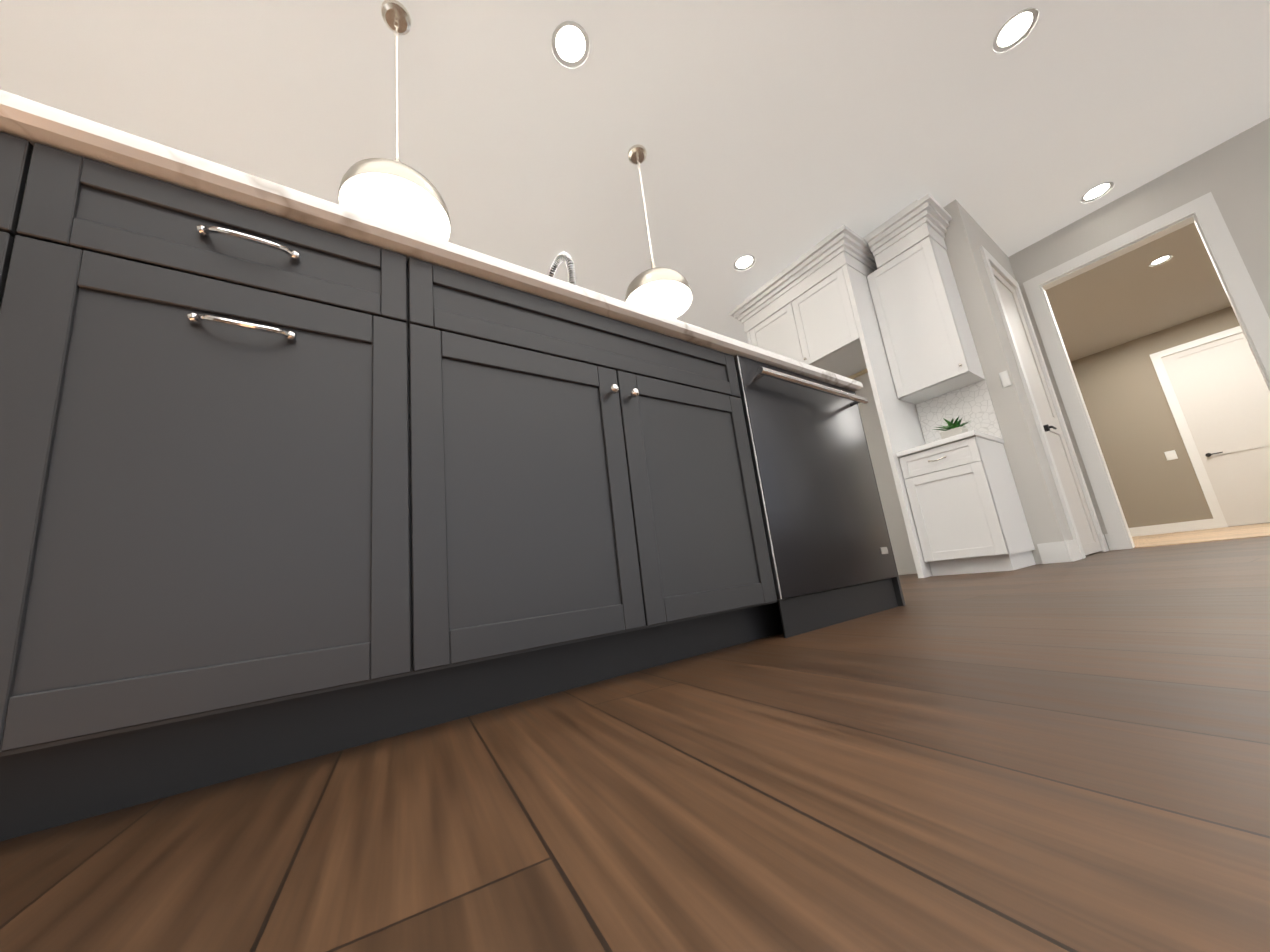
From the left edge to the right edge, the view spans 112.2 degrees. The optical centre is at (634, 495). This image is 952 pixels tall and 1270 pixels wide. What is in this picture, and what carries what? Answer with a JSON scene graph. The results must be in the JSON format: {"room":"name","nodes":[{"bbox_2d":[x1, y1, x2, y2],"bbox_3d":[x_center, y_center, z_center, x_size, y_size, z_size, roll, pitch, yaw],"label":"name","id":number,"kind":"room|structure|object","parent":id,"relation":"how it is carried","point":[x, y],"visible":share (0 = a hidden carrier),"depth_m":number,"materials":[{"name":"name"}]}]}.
{"room":"kitchen","nodes":[
{"label":"kitchen","id":0,"kind":"room"},
{"bbox_2d":[0,522,1269,951],"bbox_3d":[1.665,1.296,6.133,14.300,0.066,18.300,1,-14,-35],"label":"floor","id":1,"kind":"structure","parent":0,"point":[1068,756],"depth_m":0.39,"materials":[{"name":"brown wood"}]},
{"bbox_2d":[0,90,905,840],"bbox_3d":[-0.357,0.112,1.534,2.531,0.885,1.418,1,-14,-35],"label":"kitchen island","id":2,"kind":"object","parent":1,"relation":"on","point":[288,476],"visible":1,"depth_m":0.61,"materials":[{"name":"grey wood"}]},
{"bbox_2d":[547,252,576,284],"bbox_3d":[-0.258,-0.653,1.640,0.111,0.560,0.263,1,-14,-35],"label":"faucet","id":3,"kind":"object","parent":2,"relation":"on","point":[560,258],"visible":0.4,"depth_m":1.58,"materials":[{"name":"silver metal"}]},
{"bbox_2d":[897,433,1035,577],"bbox_3d":[2.418,0.103,3.115,0.599,0.890,0.481,1,-14,-35],"label":"base cabinet","id":4,"kind":"object","parent":1,"relation":"on","point":[966,512],"depth_m":2.93,"materials":[{"name":"white wood"}]},
{"bbox_2d":[897,429,1003,456],"bbox_3d":[2.358,-0.351,3.198,0.621,0.039,0.491,1,-14,-35],"label":"countertop","id":5,"kind":"structure","parent":4,"relation":"on","point":[971,432],"depth_m":3.03,"materials":[{"name":"white stone"}]},
{"bbox_2d":[934,415,969,438],"bbox_3d":[2.440,-0.490,3.245,0.264,0.226,0.249,1,-14,-35],"label":"potted plant","id":6,"kind":"object","parent":5,"relation":"on","point":[954,428],"visible":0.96,"depth_m":3.22,"materials":[{"name":"green"}]},
{"bbox_2d":[0,0,1269,361],"bbox_3d":[1.262,-2.087,6.826,14.300,1.102,18.300,1,-14,-35],"label":"ceiling","id":7,"kind":"structure","parent":0,"point":[774,138],"depth_m":2.58,"materials":[{"name":"white paint"}]},
{"bbox_2d":[338,0,450,241],"bbox_3d":[-1.058,-1.705,1.899,0.412,1.129,0.412,1,-14,-35],"label":"pendant light","id":8,"kind":"object","parent":7,"relation":"hanging from","point":[396,191],"visible":0.85,"depth_m":1.73,"materials":[{"name":"white glass"}]},
{"bbox_2d":[551,21,589,68],"bbox_3d":[-0.330,-2.307,2.190,0.196,0.011,0.196,-13,-13,26],"label":"recessed light","id":9,"kind":"object","parent":7,"relation":"in","point":[570,44],"depth_m":2.19,"materials":[{"name":"grey"}]},
{"bbox_2d":[625,144,692,318],"bbox_3d":[0.078,-1.690,2.682,0.412,1.109,0.412,1,-14,-35],"label":"pendant light","id":10,"kind":"object","parent":7,"relation":"hanging from","point":[665,291],"visible":0.98,"depth_m":2.52,"materials":[{"name":"white glass"}]},
{"bbox_2d":[734,255,755,270],"bbox_3d":[0.998,-2.116,3.892,0.196,0.011,0.196,-13,-13,26],"label":"recessed light","id":11,"kind":"object","parent":7,"relation":"in","point":[745,262],"depth_m":3.90,"materials":[{"name":"grey"}]},
{"bbox_2d":[992,7,1038,52],"bbox_3d":[2.096,-2.562,2.356,0.196,0.011,0.196,-13,-13,26],"label":"recessed light","id":12,"kind":"object","parent":7,"relation":"in","point":[1016,30],"depth_m":2.36,"materials":[{"name":"grey"}]},
{"bbox_2d":[1080,182,1113,202],"bbox_3d":[3.851,-2.524,3.562,0.196,0.011,0.196,-13,-13,26],"label":"recessed light","id":13,"kind":"object","parent":7,"relation":"in","point":[1100,190],"depth_m":3.57,"materials":[{"name":"grey"}]},
{"bbox_2d":[853,199,1072,574],"bbox_3d":[2.318,-0.772,3.903,0.135,2.930,1.760,1,-14,-35],"label":"wall","id":14,"kind":"structure","parent":0,"point":[1045,518],"depth_m":3.27,"materials":[{"name":"grey paint"}]},
{"bbox_2d":[745,261,884,378],"bbox_3d":[1.745,-1.475,4.073,0.659,0.698,0.995,1,-14,-35],"label":"upper cabinet","id":15,"kind":"object","parent":14,"relation":"attached to","point":[829,325],"depth_m":3.70,"materials":[{"name":"white wood"}]},
{"bbox_2d":[861,229,985,408],"bbox_3d":[2.347,-1.412,3.497,0.339,1.188,0.491,1,-14,-35],"label":"upper cabinet","id":16,"kind":"object","parent":14,"relation":"attached to","point":[881,305],"depth_m":3.38,"materials":[{"name":"white wood"}]},
{"bbox_2d":[965,210,1109,552],"bbox_3d":[3.357,-0.948,3.649,1.230,2.930,0.140,1,-14,-35],"label":"wall","id":17,"kind":"structure","parent":0,"point":[983,239],"depth_m":3.85,"materials":[{"name":"grey paint"}]},
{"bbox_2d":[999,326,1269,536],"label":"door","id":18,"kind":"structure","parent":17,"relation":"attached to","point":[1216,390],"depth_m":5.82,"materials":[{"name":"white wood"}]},
{"bbox_2d":[1013,118,1269,529],"bbox_3d":[5.045,-1.393,2.458,0.120,2.930,7.420,1,-14,-35],"label":"wall","id":19,"kind":"structure","parent":0,"point":[1232,175],"depth_m":3.29,"materials":[{"name":"grey paint"}]},
{"bbox_2d":[979,192,1269,561],"bbox_3d":[4.990,-1.443,1.354,1.494,2.600,5.710,1,-14,-35],"label":"trim","id":20,"kind":"structure","parent":19,"relation":"attached to","point":[1203,213],"depth_m":3.61,"materials":[{"name":"white wood"}]},
{"bbox_2d":[1071,306,1239,527],"bbox_3d":[8.046,-1.051,5.875,0.120,2.930,2.490,1,-14,-35],"label":"wall","id":21,"kind":"structure","parent":0,"point":[1136,430],"depth_m":6.36,"materials":[{"name":"beige paint"}]}
]}

